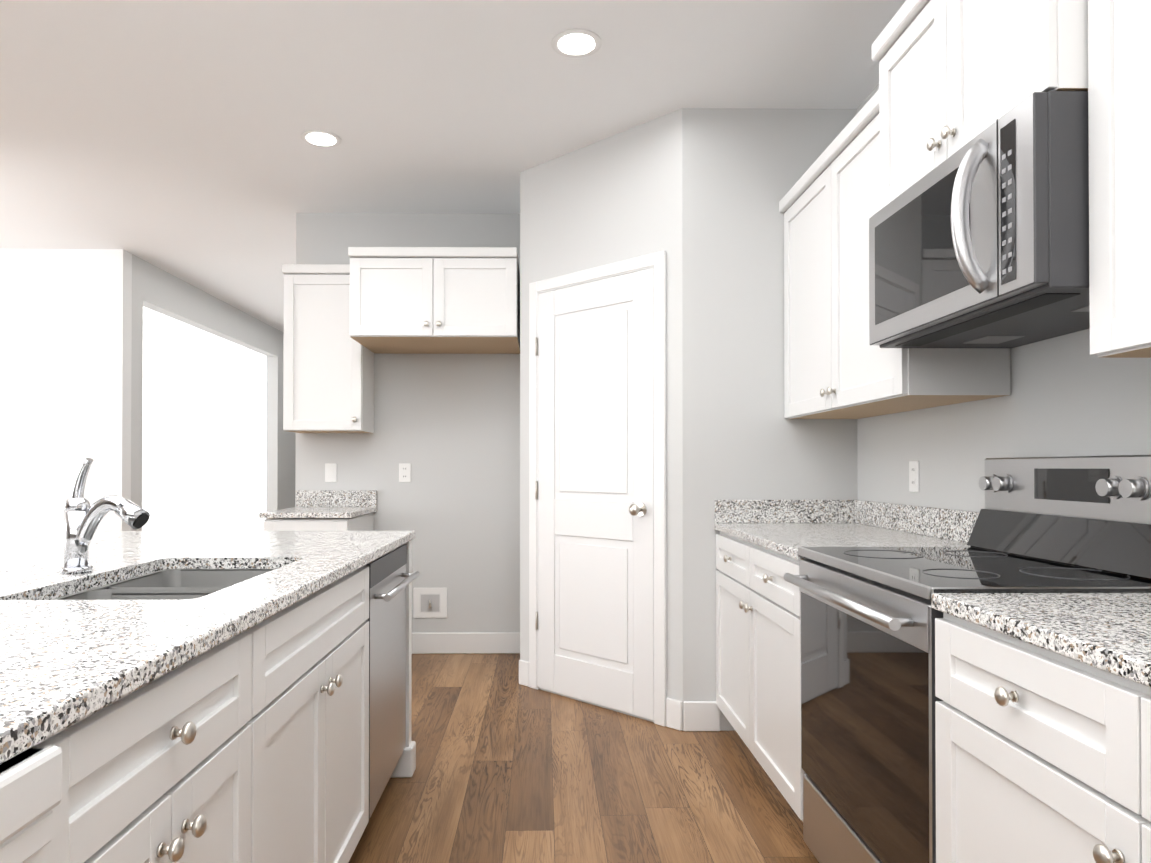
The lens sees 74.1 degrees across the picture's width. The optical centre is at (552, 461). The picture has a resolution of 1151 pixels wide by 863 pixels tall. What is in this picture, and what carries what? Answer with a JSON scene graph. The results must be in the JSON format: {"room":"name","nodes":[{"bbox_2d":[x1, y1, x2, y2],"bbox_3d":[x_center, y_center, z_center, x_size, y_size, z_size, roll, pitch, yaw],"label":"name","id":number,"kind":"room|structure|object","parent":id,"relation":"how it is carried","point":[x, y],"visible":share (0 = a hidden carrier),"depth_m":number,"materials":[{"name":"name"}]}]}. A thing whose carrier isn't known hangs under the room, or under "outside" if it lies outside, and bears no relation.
{"room":"kitchen","nodes":[
{"label":"kitchen","id":0,"kind":"room"},
{"bbox_2d":[0,249,131,541],"bbox_3d":[-4.732,-0.172,5.580,3.200,2.750,0.120,0,0,-1],"label":"window","id":1,"kind":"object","parent":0,"point":[65,355],"visible":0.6,"depth_m":5.54,"materials":[{"name":"white glass"}]},
{"bbox_2d":[142,307,266,530],"bbox_3d":[-3.769,-0.153,7.866,0.020,2.750,4.390,0,0,-1],"label":"window","id":2,"kind":"structure","parent":0,"point":[204,434],"depth_m":8.13,"materials":[{"name":"white glass"}]},
{"bbox_2d":[131,254,295,530],"bbox_3d":[-3.217,-0.154,7.737,0.120,2.750,4.160,0,0,-1],"label":"wall","id":3,"kind":"structure","parent":0,"point":[158,290],"depth_m":7.07,"materials":[{"name":"grey paint"}]},
{"bbox_2d":[295,213,519,632],"bbox_3d":[-0.136,-0.178,4.823,2.935,2.750,0.120,0,0,-1],"label":"wall","id":4,"kind":"structure","parent":0,"point":[447,427],"depth_m":4.75,"materials":[{"name":"grey paint"}]},
{"bbox_2d":[282,264,373,432],"bbox_3d":[-1.342,-0.659,4.573,0.458,0.964,0.352,0,0,-1],"label":"upper cabinet","id":5,"kind":"object","parent":4,"relation":"attached to","point":[328,373],"visible":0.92,"depth_m":4.43,"materials":[{"name":"white wood"}]},
{"bbox_2d":[325,463,336,481],"bbox_3d":[-1.383,0.070,4.743,0.072,0.116,0.006,0,0,-1],"label":"outlet","id":6,"kind":"object","parent":4,"relation":"attached to","point":[330,472],"visible":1,"depth_m":4.74,"materials":[{"name":"white plastic"}]},
{"bbox_2d":[399,463,410,481],"bbox_3d":[-0.923,0.070,4.748,0.072,0.116,0.006,0,0,-1],"label":"outlet","id":7,"kind":"object","parent":4,"relation":"attached to","point":[404,472],"visible":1,"depth_m":4.75,"materials":[{"name":"white plastic"}]},
{"bbox_2d":[413,588,446,617],"bbox_3d":[-0.763,0.881,4.732,0.210,0.190,0.030,0,0,-1],"label":"outlet box","id":8,"kind":"object","parent":4,"relation":"attached to","point":[429,602],"visible":1,"depth_m":4.74,"materials":[{"name":"white plastic"}]},
{"bbox_2d":[348,247,519,353],"bbox_3d":[-0.653,-0.917,4.430,0.912,0.480,0.658,0,0,-1],"label":"upper cabinet","id":9,"kind":"object","parent":4,"relation":"attached to","point":[434,300],"visible":1,"depth_m":4.14,"materials":[{"name":"white wood"}]},
{"bbox_2d":[412,632,519,653],"bbox_3d":[-0.654,1.131,4.739,0.914,0.130,0.014,0,0,-1],"label":"baseboard","id":10,"kind":"structure","parent":4,"relation":"attached to","point":[471,643],"depth_m":4.73,"materials":[{"name":"white wood"}]},
{"bbox_2d":[0,0,905,332],"bbox_3d":[-2.360,-1.613,3.614,7.900,0.100,13.050,0,0,-1],"label":"ceiling","id":11,"kind":"structure","parent":0,"point":[164,134],"depth_m":3.29,"materials":[{"name":"white paint"}]},
{"bbox_2d":[301,130,340,146],"bbox_3d":[-1.120,-1.559,3.683,0.190,0.006,0.190,0,0,-1],"label":"recessed light","id":12,"kind":"object","parent":11,"relation":"in","point":[319,138],"visible":1,"depth_m":3.67,"materials":[{"name":"white plastic"}]},
{"bbox_2d":[551,29,601,57],"bbox_3d":[0.089,-1.566,2.857,0.190,0.006,0.190,0,0,-1],"label":"recessed light","id":13,"kind":"object","parent":11,"relation":"in","point":[575,43],"visible":1,"depth_m":2.85,"materials":[{"name":"white plastic"}]},
{"bbox_2d":[348,654,818,862],"bbox_3d":[-2.360,1.237,3.591,7.900,0.100,13.050,0,0,-1],"label":"floor","id":14,"kind":"structure","parent":0,"point":[509,768],"depth_m":2.75,"materials":[{"name":"brown wood"}]},
{"bbox_2d":[0,534,418,862],"bbox_3d":[-0.968,0.727,1.479,0.983,0.884,2.886,0,0,-1],"label":"kitchen island","id":15,"kind":"object","parent":14,"relation":"on","point":[205,696],"depth_m":1.32,"materials":[{"name":"white wood"}]},
{"bbox_2d":[0,531,414,749],"bbox_3d":[-1.155,0.270,1.462,1.280,0.030,2.950,0,0,-1],"label":"island countertop","id":16,"kind":"structure","parent":15,"relation":"on","point":[59,656],"depth_m":1.31,"materials":[{"name":"white stone"}]},
{"bbox_2d":[52,458,149,573],"bbox_3d":[-1.035,0.125,1.763,0.208,0.266,0.080,0,0,-1],"label":"faucet","id":17,"kind":"object","parent":16,"relation":"on","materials":[{"name":"silver metal"}]},
{"bbox_2d":[36,562,279,597],"bbox_3d":[-0.853,0.383,1.730,0.408,0.216,0.690,0,0,-1],"label":"sink","id":18,"kind":"object","parent":16,"relation":"in","point":[173,579],"depth_m":1.96,"materials":[{"name":"silver metal"}]},
{"bbox_2d":[363,544,418,818],"bbox_3d":[-0.831,0.740,2.543,0.683,0.876,0.604,0,0,-1],"label":"dishwasher","id":19,"kind":"object","parent":15,"relation":"in","point":[390,752],"depth_m":2.52,"materials":[{"name":"grey metal"}]},
{"bbox_2d":[259,490,376,530],"bbox_3d":[-1.340,0.685,4.410,0.498,1.016,0.660,0,0,-1],"label":"base cabinet","id":20,"kind":"object","parent":14,"relation":"on","point":[333,510],"visible":0.23,"depth_m":4.33,"materials":[{"name":"white stone"}]},
{"bbox_2d":[259,490,376,517],"bbox_3d":[-1.340,0.243,4.426,0.498,0.132,0.635,0,0,-1],"label":"countertop","id":21,"kind":"structure","parent":20,"relation":"on","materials":[{"name":"stone"}]},
{"bbox_2d":[714,500,979,821],"bbox_3d":[1.023,0.672,2.802,0.660,1.016,1.111,0,0,-1],"label":"base cabinet","id":22,"kind":"object","parent":14,"relation":"on","point":[758,644],"visible":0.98,"depth_m":2.74,"materials":[{"name":"white wood"}]},
{"bbox_2d":[714,500,979,559],"bbox_3d":[1.035,0.230,2.805,0.635,0.132,1.111,0,0,-1],"label":"countertop","id":23,"kind":"structure","parent":22,"relation":"on","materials":[{"name":"stone"}]},
{"bbox_2d":[784,455,1150,862],"bbox_3d":[1.016,0.580,1.863,0.692,1.185,0.760,0,0,-1],"label":"range","id":24,"kind":"object","parent":14,"relation":"on","point":[1067,524],"visible":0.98,"depth_m":1.79,"materials":[{"name":"black glass"}]},
{"bbox_2d":[931,605,1150,862],"bbox_3d":[1.060,0.727,0.938,0.629,0.876,1.080,0,0,-1],"label":"base cabinet","id":25,"kind":"object","parent":14,"relation":"on","point":[1043,730],"depth_m":1.18,"materials":[{"name":"white wood"}]},
{"bbox_2d":[931,593,1150,684],"bbox_3d":[1.064,0.261,0.397,0.635,0.030,2.168,0,0,-1],"label":"countertop","id":26,"kind":"structure","parent":25,"relation":"on","point":[1109,630],"depth_m":1.23,"materials":[{"name":"white stone"}]},
{"bbox_2d":[520,108,682,730],"bbox_3d":[0.241,-0.187,3.770,1.046,2.750,0.120,0,-1,44],"label":"wall","id":27,"kind":"structure","parent":0,"point":[613,199],"depth_m":3.62,"materials":[{"name":"grey paint"}]},
{"bbox_2d":[535,268,653,719],"bbox_3d":[0.165,0.148,3.695,0.754,2.055,0.084,0,-1,44],"label":"pantry door","id":28,"kind":"structure","parent":27,"relation":"in","point":[594,485],"depth_m":3.69,"materials":[{"name":"white wood"}]},
{"bbox_2d":[529,251,666,726],"bbox_3d":[0.193,0.122,3.718,0.876,2.132,0.018,0,-1,44],"label":"door frame","id":29,"kind":"structure","parent":27,"relation":"attached to","point":[656,261],"depth_m":3.45,"materials":[{"name":"white wood"}]},
{"bbox_2d":[519,660,681,730],"bbox_3d":[0.194,1.123,3.711,1.046,0.130,0.013,0,-1,44],"label":"baseboard","id":30,"kind":"structure","parent":27,"relation":"attached to","point":[673,713],"depth_m":3.38,"materials":[{"name":"white wood"}]},
{"bbox_2d":[682,108,857,730],"bbox_3d":[0.960,-0.190,3.426,0.775,2.750,0.120,0,0,-1],"label":"wall","id":31,"kind":"structure","parent":0,"point":[744,170],"depth_m":3.37,"materials":[{"name":"grey paint"}]},
{"bbox_2d":[683,701,719,730],"bbox_3d":[0.655,1.119,3.344,0.161,0.130,0.014,0,0,-1],"label":"baseboard","id":32,"kind":"structure","parent":31,"relation":"attached to","point":[701,715],"depth_m":3.34,"materials":[{"name":"white wood"}]},
{"bbox_2d":[856,84,1150,511],"bbox_3d":[1.435,-0.209,1.076,0.120,2.750,7.650,0,0,-1],"label":"wall","id":33,"kind":"structure","parent":0,"point":[1070,395],"depth_m":2.23,"materials":[{"name":"grey paint"}]},
{"bbox_2d":[779,90,1010,418],"bbox_3d":[1.175,-0.674,2.815,0.352,0.964,1.111,0,0,-1],"label":"upper cabinet","id":34,"kind":"object","parent":33,"relation":"attached to","point":[837,365],"visible":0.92,"depth_m":2.70,"materials":[{"name":"white wood"}]},
{"bbox_2d":[909,461,918,491],"bbox_3d":[1.351,0.055,2.848,0.006,0.116,0.072,0,0,-1],"label":"outlet","id":35,"kind":"object","parent":33,"relation":"attached to","point":[913,476],"visible":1,"depth_m":2.84,"materials":[{"name":"white plastic"}]},
{"bbox_2d":[872,0,1087,209],"bbox_3d":[1.151,-0.985,1.877,0.422,0.510,0.760,0,0,-1],"label":"upper cabinet","id":36,"kind":"object","parent":33,"relation":"attached to","point":[955,76],"visible":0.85,"depth_m":1.82,"materials":[{"name":"white wood"}]},
{"bbox_2d":[869,91,1089,347],"bbox_3d":[1.113,-0.531,1.873,0.501,0.390,0.760,0,0,-1],"label":"microwave","id":37,"kind":"object","parent":36,"relation":"attached to","point":[980,240],"visible":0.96,"depth_m":1.65,"materials":[{"name":"grey metal"}]},
{"bbox_2d":[1088,0,1150,357],"bbox_3d":[1.211,-0.689,0.951,0.322,0.964,1.080,0,0,-1],"label":"upper cabinet","id":38,"kind":"object","parent":33,"relation":"attached to","point":[1119,80],"visible":1,"depth_m":1.39,"materials":[{"name":"white wood"}]}
]}

